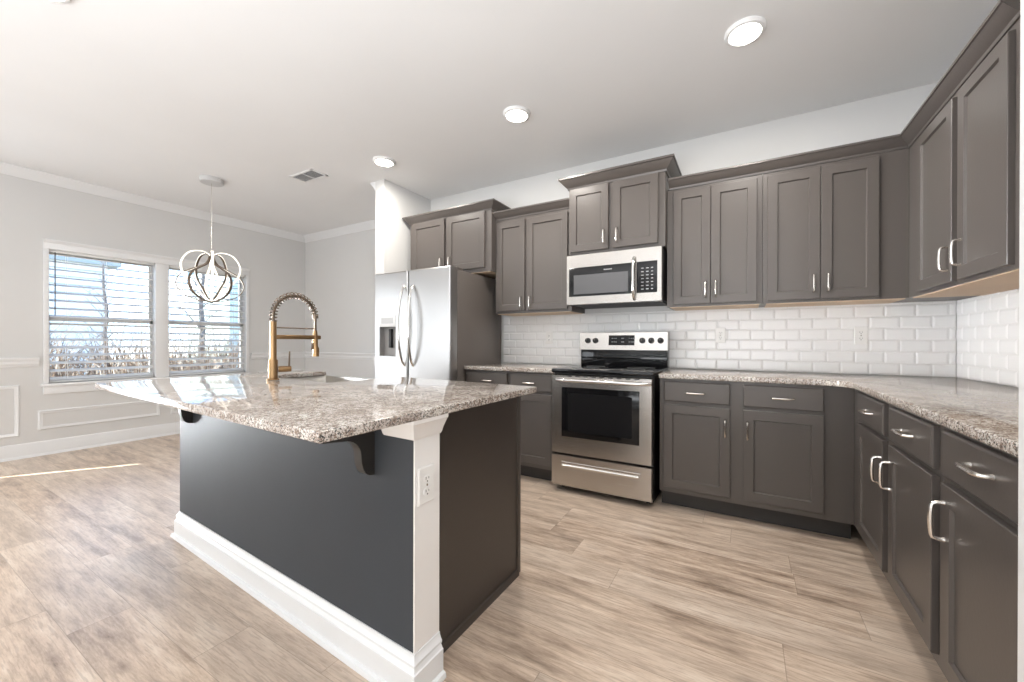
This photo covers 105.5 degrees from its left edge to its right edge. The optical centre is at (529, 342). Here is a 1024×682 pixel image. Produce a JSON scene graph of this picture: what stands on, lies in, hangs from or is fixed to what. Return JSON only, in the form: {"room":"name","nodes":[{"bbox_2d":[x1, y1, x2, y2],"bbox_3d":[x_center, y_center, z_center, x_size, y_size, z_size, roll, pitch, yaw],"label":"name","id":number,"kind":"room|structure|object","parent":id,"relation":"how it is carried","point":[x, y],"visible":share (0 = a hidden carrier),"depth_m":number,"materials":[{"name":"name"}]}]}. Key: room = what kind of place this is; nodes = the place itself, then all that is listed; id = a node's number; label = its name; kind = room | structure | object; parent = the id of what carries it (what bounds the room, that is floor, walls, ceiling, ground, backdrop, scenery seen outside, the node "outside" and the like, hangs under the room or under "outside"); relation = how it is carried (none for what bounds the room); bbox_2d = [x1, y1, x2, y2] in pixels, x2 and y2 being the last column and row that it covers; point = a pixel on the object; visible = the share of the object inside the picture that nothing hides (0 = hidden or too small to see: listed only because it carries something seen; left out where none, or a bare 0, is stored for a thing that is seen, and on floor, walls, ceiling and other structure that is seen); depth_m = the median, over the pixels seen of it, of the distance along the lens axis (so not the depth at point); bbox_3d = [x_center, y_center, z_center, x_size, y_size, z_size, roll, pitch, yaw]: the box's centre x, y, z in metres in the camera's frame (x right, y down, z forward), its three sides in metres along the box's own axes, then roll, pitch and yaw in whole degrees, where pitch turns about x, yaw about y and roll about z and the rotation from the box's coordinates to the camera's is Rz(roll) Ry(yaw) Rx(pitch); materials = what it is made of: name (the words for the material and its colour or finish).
{"room":"kitchen","nodes":[
{"label":"kitchen","id":0,"kind":"room"},
{"bbox_2d":[0,173,304,446],"bbox_3d":[-5.339,-0.277,2.950,0.150,2.757,7.255,0,0,29],"label":"wall","id":1,"kind":"structure","parent":0,"point":[31,212],"depth_m":4.11,"materials":[{"name":"beige paint"}]},
{"bbox_2d":[0,385,19,438],"bbox_3d":[-4.947,0.644,3.493,0.014,0.485,0.445,0,0,29],"label":"trim","id":2,"kind":"structure","parent":1,"relation":"attached to","point":[16,388],"depth_m":3.67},
{"bbox_2d":[0,422,179,461],"bbox_3d":[-3.101,1.036,4.037,2.720,0.140,3.185,0,0,29],"label":"baseboard","id":3,"kind":"structure","parent":1,"relation":"attached to","point":[47,447],"depth_m":4.04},
{"bbox_2d":[38,401,159,429],"bbox_3d":[-4.569,0.757,4.178,0.014,0.190,0.900,0,0,29],"label":"trim","id":4,"kind":"structure","parent":1,"relation":"attached to","point":[40,413],"depth_m":4.09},
{"bbox_2d":[40,238,250,393],"bbox_3d":[-4.382,-0.257,4.627,0.193,1.528,1.835,0,0,29],"label":"window","id":5,"kind":"structure","parent":1,"relation":"in","point":[160,269],"depth_m":4.55,"materials":[{"name":"white plastic"}]},
{"bbox_2d":[49,249,153,382],"bbox_3d":[-4.599,-0.267,4.210,0.071,1.330,0.781,0,0,29],"label":"window blind","id":6,"kind":"object","parent":5,"relation":"attached to","point":[54,252],"visible":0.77,"depth_m":4.13,"materials":[{"name":"white plastic"}]},
{"bbox_2d":[169,265,244,375],"bbox_3d":[-4.149,-0.267,5.023,0.071,1.330,0.800,0,0,29],"label":"window blind","id":7,"kind":"object","parent":5,"relation":"attached to","point":[206,371],"visible":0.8,"depth_m":4.98,"materials":[{"name":"white plastic"}]},
{"bbox_2d":[0,161,374,242],"bbox_3d":[-4.079,-1.607,2.253,2.720,0.088,7.255,0,0,29],"label":"trim","id":8,"kind":"structure","parent":1,"relation":"attached to","point":[5,168],"depth_m":4.56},
{"bbox_2d":[258,369,300,372],"bbox_3d":[-3.694,0.645,5.757,0.014,0.485,0.600,0,0,29],"label":"trim","id":9,"kind":"structure","parent":1,"relation":"attached to","point":[292,369],"depth_m":5.59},
{"bbox_2d":[305,229,374,377],"bbox_3d":[-2.356,-0.272,5.531,2.870,2.757,0.150,0,0,29],"label":"wall","id":10,"kind":"structure","parent":0,"point":[339,270],"depth_m":5.66,"materials":[{"name":"beige paint"}]},
{"bbox_2d":[0,352,374,367],"bbox_3d":[-3.099,0.189,4.036,2.720,0.090,3.185,0,0,29],"label":"trim","id":11,"kind":"structure","parent":10,"relation":"attached to","point":[24,361],"depth_m":5.45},
{"bbox_2d":[375,179,430,274],"bbox_3d":[-1.301,-0.268,4.338,0.130,2.757,0.915,0,0,29],"label":"wall","id":12,"kind":"structure","parent":0,"point":[393,202],"depth_m":4.01,"materials":[{"name":"beige paint"}]},
{"bbox_2d":[0,434,947,681],"bbox_3d":[-2.140,1.173,1.179,7.471,0.120,7.555,0,0,29],"label":"floor","id":13,"kind":"structure","parent":0,"point":[95,585],"depth_m":1.68,"materials":[{"name":"wood"}]},
{"bbox_2d":[143,375,520,681],"bbox_3d":[-1.058,0.673,1.962,2.021,0.884,1.037,0,0,29],"label":"kitchen island","id":14,"kind":"object","parent":13,"relation":"on","point":[333,538],"visible":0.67,"depth_m":1.50,"materials":[{"name":"grey paint"}]},
{"bbox_2d":[95,370,536,443],"bbox_3d":[-1.062,0.217,1.879,1.963,0.028,1.160,0,0,29],"label":"island countertop","id":15,"kind":"structure","parent":14,"relation":"on","point":[313,411],"depth_m":1.45,"materials":[{"name":"stone"}]},
{"bbox_2d":[266,292,320,379],"bbox_3d":[-1.327,-0.043,2.208,0.079,0.489,0.296,0,0,29],"label":"kitchen faucet","id":16,"kind":"object","parent":15,"relation":"on","point":[273,368],"visible":1,"depth_m":2.14,"materials":[{"name":"gold metal"}]},
{"bbox_2d":[287,375,365,382],"bbox_3d":[-1.219,0.348,2.353,0.764,0.232,0.484,0,0,29],"label":"sink","id":17,"kind":"object","parent":15,"relation":"in","point":[329,379],"visible":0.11,"depth_m":2.65,"materials":[{"name":"silver metal"}]},
{"bbox_2d":[417,463,433,506],"bbox_3d":[-0.334,0.458,1.256,0.008,0.118,0.072,0,0,29],"label":"wall outlet","id":18,"kind":"object","parent":14,"relation":"attached to","point":[425,475],"visible":1,"depth_m":1.25,"materials":[{"name":"white plastic"}]},
{"bbox_2d":[423,474,430,482],"bbox_3d":[-0.331,0.437,1.254,0.002,0.024,0.033,0,0,29],"label":"receptacle","id":19,"kind":"object","parent":18,"relation":"attached to","point":[426,477],"depth_m":1.25,"materials":[{"name":"white plastic"}]},
{"bbox_2d":[423,487,430,494],"bbox_3d":[-0.331,0.478,1.254,0.002,0.024,0.033,0,0,29],"label":"receptacle","id":20,"kind":"object","parent":18,"relation":"attached to","point":[426,490],"depth_m":1.25,"materials":[{"name":"white plastic"}]},
{"bbox_2d":[375,265,500,381],"bbox_3d":[-0.911,0.225,3.816,0.938,1.776,0.882,0,0,29],"label":"refrigerator","id":21,"kind":"object","parent":13,"relation":"on","point":[435,322],"visible":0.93,"depth_m":3.48,"materials":[{"name":"grey metal"}]},
{"bbox_2d":[466,369,554,480],"bbox_3d":[-0.048,0.676,3.491,0.880,0.876,0.667,0,0,29],"label":"base cabinet","id":22,"kind":"object","parent":13,"relation":"on","point":[536,408],"visible":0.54,"depth_m":3.13,"materials":[{"name":"grey paint"}]},
{"bbox_2d":[464,363,573,372],"bbox_3d":[-0.042,0.220,3.503,0.878,0.032,0.643,0,0,29],"label":"countertop","id":23,"kind":"structure","parent":22,"relation":"on","point":[515,367],"depth_m":3.34,"materials":[{"name":"stone"}]},
{"bbox_2d":[551,332,669,502],"bbox_3d":[0.642,0.512,3.050,0.753,1.212,0.752,0,0,29],"label":"range","id":24,"kind":"object","parent":13,"relation":"on","point":[606,407],"visible":0.99,"depth_m":2.80,"materials":[{"name":"silver metal"}]},
{"bbox_2d":[551,365,667,376],"bbox_3d":[0.637,0.210,3.039,0.753,0.030,0.600,0,0,29],"label":"cooktop","id":25,"kind":"object","parent":24,"relation":"in","point":[576,370],"depth_m":2.87,"materials":[{"name":"black glass"}]},
{"bbox_2d":[660,378,854,538],"bbox_3d":[1.477,0.681,2.647,1.039,0.876,0.667,0,0,29],"label":"base cabinet","id":26,"kind":"object","parent":13,"relation":"on","point":[773,453],"visible":0.99,"depth_m":2.36,"materials":[{"name":"grey paint"}]},
{"bbox_2d":[854,389,944,673],"bbox_3d":[1.920,0.683,1.801,0.667,0.876,1.720,0,0,29],"label":"base cabinet","id":27,"kind":"object","parent":13,"relation":"on","point":[898,451],"visible":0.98,"depth_m":1.47,"materials":[{"name":"grey paint"}]},
{"bbox_2d":[659,368,1018,456],"bbox_3d":[1.370,0.226,1.822,1.653,0.032,2.216,0,0,29],"label":"countertop","id":28,"kind":"structure","parent":27,"relation":"on","point":[987,413],"depth_m":1.59,"materials":[{"name":"stone"}]},
{"bbox_2d":[927,427,1017,681],"bbox_3d":[1.383,0.683,0.831,0.667,0.876,0.494,0,0,29],"label":"base cabinet","id":29,"kind":"object","parent":13,"relation":"on","point":[978,502],"visible":1,"depth_m":0.99,"materials":[{"name":"grey paint"}]},
{"bbox_2d":[0,0,998,234],"bbox_3d":[-2.132,-1.704,1.175,7.471,0.120,7.555,0,0,29],"label":"ceiling","id":30,"kind":"structure","parent":0,"point":[146,98],"depth_m":2.46,"materials":[{"name":"white paint"}]},
{"bbox_2d":[48,0,71,3],"bbox_3d":[-2.241,-1.635,1.776,0.196,0.021,0.196,0,0,29],"label":"recessed light","id":31,"kind":"object","parent":30,"relation":"in","point":[55,1],"visible":1,"depth_m":1.85,"materials":[{"name":"white plastic"}]},
{"bbox_2d":[175,175,244,302],"bbox_3d":[-3.204,-1.025,3.923,0.536,1.252,0.518,0,0,29],"label":"pendant lamp","id":32,"kind":"object","parent":30,"relation":"hanging from","point":[208,180],"visible":1,"depth_m":3.89,"materials":[{"name":"grey metal"}]},
{"bbox_2d":[289,169,327,182],"bbox_3d":[-2.182,-1.644,3.833,0.360,0.008,0.173,0,0,29],"label":"ceiling vent","id":33,"kind":"object","parent":30,"relation":"in","point":[309,175],"visible":1,"depth_m":3.83,"materials":[{"name":"white plastic"}]},
{"bbox_2d":[373,156,395,166],"bbox_3d":[-1.316,-1.634,3.515,0.196,0.021,0.196,0,0,29],"label":"recessed light","id":34,"kind":"object","parent":30,"relation":"in","point":[383,161],"visible":1,"depth_m":3.48,"materials":[{"name":"white plastic"}]},
{"bbox_2d":[375,159,392,166],"bbox_3d":[-1.316,-1.626,3.515,0.150,0.004,0.150,0,0,29],"label":"diffuser","id":35,"kind":"object","parent":34,"relation":"attached to","point":[381,162],"depth_m":3.50,"materials":[{"name":"white plastic"}]},
{"bbox_2d":[503,105,529,122],"bbox_3d":[-0.094,-1.630,2.784,0.196,0.021,0.196,0,0,29],"label":"recessed light","id":36,"kind":"object","parent":30,"relation":"in","point":[514,114],"visible":1,"depth_m":2.76,"materials":[{"name":"white plastic"}]},
{"bbox_2d":[506,110,526,121],"bbox_3d":[-0.094,-1.622,2.784,0.150,0.004,0.150,0,0,29],"label":"diffuser","id":37,"kind":"object","parent":36,"relation":"attached to","point":[511,115],"depth_m":2.77,"materials":[{"name":"white plastic"}]},
{"bbox_2d":[724,16,766,46],"bbox_3d":[1.130,-1.625,2.041,0.196,0.021,0.196,0,0,29],"label":"recessed light","id":38,"kind":"object","parent":30,"relation":"in","point":[747,30],"visible":1,"depth_m":2.02,"materials":[{"name":"white plastic"}]},
{"bbox_2d":[729,23,760,44],"bbox_3d":[1.130,-1.617,2.041,0.150,0.004,0.150,0,0,29],"label":"diffuser","id":39,"kind":"object","parent":38,"relation":"attached to","point":[739,33],"depth_m":2.03,"materials":[{"name":"white plastic"}]},
{"bbox_2d":[431,82,957,377],"bbox_3d":[0.789,-0.261,3.498,4.601,2.757,0.150,0,0,29],"label":"wall","id":40,"kind":"structure","parent":0,"point":[885,115],"depth_m":2.93,"materials":[{"name":"beige paint"}]},
{"bbox_2d":[402,198,510,278],"bbox_3d":[-0.733,-0.991,4.005,1.161,0.648,0.437,0,0,29],"label":"upper cabinet","id":41,"kind":"object","parent":40,"relation":"attached to","point":[462,236],"visible":0.66,"depth_m":3.79,"materials":[{"name":"grey paint"}]},
{"bbox_2d":[493,198,584,315],"bbox_3d":[0.079,-0.741,3.597,0.776,0.951,0.364,0,0,29],"label":"upper cabinet","id":42,"kind":"object","parent":40,"relation":"attached to","point":[532,241],"visible":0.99,"depth_m":3.47,"materials":[{"name":"grey paint"}]},
{"bbox_2d":[558,153,681,255],"bbox_3d":[0.737,-1.034,3.186,0.908,0.636,0.445,0,0,29],"label":"upper cabinet","id":43,"kind":"object","parent":40,"relation":"attached to","point":[621,207],"visible":0.96,"depth_m":3.01,"materials":[{"name":"grey paint"}]},
{"bbox_2d":[567,246,666,308],"bbox_3d":[0.720,-0.509,3.176,0.757,0.407,0.468,0,0,29],"label":"microwave","id":44,"kind":"object","parent":43,"relation":"attached to","point":[637,277],"visible":0.97,"depth_m":3.00,"materials":[{"name":"silver metal"}]},
{"bbox_2d":[641,267,652,289],"bbox_3d":[0.870,-0.478,2.884,0.087,0.163,0.001,0,0,29],"label":"keypad","id":45,"kind":"object","parent":44,"relation":"attached to","point":[646,272],"depth_m":2.88,"materials":[{"name":"grey plastic"}]},
{"bbox_2d":[667,174,762,310],"bbox_3d":[1.364,-0.704,2.886,0.615,0.887,0.364,0,0,29],"label":"upper cabinet","id":46,"kind":"object","parent":40,"relation":"attached to","point":[714,230],"visible":1,"depth_m":2.75,"materials":[{"name":"grey paint"}]},
{"bbox_2d":[503,301,955,376],"bbox_3d":[1.176,-0.030,3.193,3.307,0.472,0.008,0,0,29],"label":"tile backsplash","id":47,"kind":"structure","parent":40,"relation":"attached to","point":[905,338],"depth_m":2.83,"materials":[{"name":"white tile"}]},
{"bbox_2d":[546,332,552,343],"bbox_3d":[0.186,-0.049,3.732,0.072,0.118,0.008,0,0,29],"label":"wall outlet","id":48,"kind":"object","parent":47,"relation":"attached to","point":[549,335],"visible":1,"depth_m":3.73,"materials":[{"name":"white plastic"}]},
{"bbox_2d":[715,328,725,342],"bbox_3d":[1.479,-0.058,3.016,0.072,0.118,0.008,0,0,29],"label":"wall outlet","id":49,"kind":"object","parent":47,"relation":"attached to","point":[720,333],"visible":1,"depth_m":3.01,"materials":[{"name":"white plastic"}]},
{"bbox_2d":[854,327,867,343],"bbox_3d":[2.220,-0.049,2.606,0.072,0.118,0.008,0,0,29],"label":"wall outlet","id":50,"kind":"object","parent":47,"relation":"attached to","point":[860,333],"visible":1,"depth_m":2.60,"materials":[{"name":"white plastic"}]},
{"bbox_2d":[761,148,908,307],"bbox_3d":[1.955,-0.702,2.558,0.734,0.887,0.364,0,0,29],"label":"upper cabinet","id":51,"kind":"object","parent":40,"relation":"attached to","point":[835,232],"visible":0.99,"depth_m":2.42,"materials":[{"name":"grey paint"}]},
{"bbox_2d":[1017,0,1023,681],"bbox_3d":[1.232,-0.256,0.550,0.669,2.757,0.140,0,0,29],"label":"wall partition","id":52,"kind":"structure","parent":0,"point":[1020,669],"depth_m":0.77,"materials":[{"name":"grey paint"}]},
{"bbox_3d":[1.005,-0.254,-0.707,0.150,2.757,7.000,0,0,29],"label":"wall","id":53,"kind":"structure","parent":0,"visible":0},
{"bbox_2d":[893,18,1019,302],"bbox_3d":[2.143,-0.701,1.879,0.364,0.887,1.371,0,0,29],"label":"upper cabinet","id":54,"kind":"object","parent":53,"relation":"attached to","point":[964,167],"visible":0.98,"depth_m":1.65,"materials":[{"name":"grey paint"}]},
{"bbox_2d":[668,0,1019,190],"bbox_3d":[1.375,-1.176,2.128,1.338,0.070,1.064,0,0,29],"label":"crown molding","id":55,"kind":"structure","parent":54,"relation":"attached to","point":[1004,15],"depth_m":2.13,"materials":[{"name":"grey paint"}]},
{"bbox_2d":[956,289,1018,386],"bbox_3d":[2.093,-0.025,1.423,0.008,0.472,2.218,0,0,29],"label":"tile backsplash","id":56,"kind":"structure","parent":53,"relation":"attached to","point":[987,331],"depth_m":2.06,"materials":[{"name":"white tile"}]},
{"label":"outside","id":57,"kind":"structure","parent":0,"visible":0},
{"bbox_2d":[112,356,186,372],"bbox_3d":[-25.462,1.818,23.660,55.090,0.200,70.000,0,0,29],"label":"lawn","id":58,"kind":"structure","parent":57,"point":[176,356],"depth_m":36.91,"materials":[{"name":"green plant"}]},
{"bbox_2d":[49,254,120,375],"bbox_3d":[-20.672,-1.403,11.739,9.600,6.300,9.380,0,0,29],"label":"house","id":59,"kind":"structure","parent":58,"relation":"on","point":[62,266],"depth_m":12.81,"materials":[{"name":"blue"}]},
{"bbox_2d":[72,261,145,372],"bbox_3d":[-12.169,-0.347,11.412,1.603,4.240,1.366,0,0,-20],"label":"bare tree","id":60,"kind":"object","parent":58,"relation":"on","point":[103,269],"visible":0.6,"depth_m":11.27,"materials":[{"name":"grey plant"}]},
{"bbox_2d":[50,303,239,376],"bbox_3d":[-8.396,0.391,9.295,8.110,2.808,10.136,0,0,29],"label":"thicket","id":61,"kind":"object","parent":58,"relation":"on","point":[126,357],"visible":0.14,"depth_m":8.58,"materials":[{"name":"brown plant"}]},
{"bbox_2d":[169,270,228,361],"bbox_3d":[-10.873,-0.609,12.833,1.527,4.766,1.365,0,0,29],"label":"bare tree","id":62,"kind":"object","parent":58,"relation":"on","point":[201,306],"visible":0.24,"depth_m":12.93,"materials":[{"name":"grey plant"}]},
{"bbox_2d":[187,272,239,368],"bbox_3d":[-13.745,-1.693,19.088,4.600,6.900,4.050,0,0,29],"label":"house","id":63,"kind":"structure","parent":58,"relation":"on","point":[235,291],"depth_m":17.17,"materials":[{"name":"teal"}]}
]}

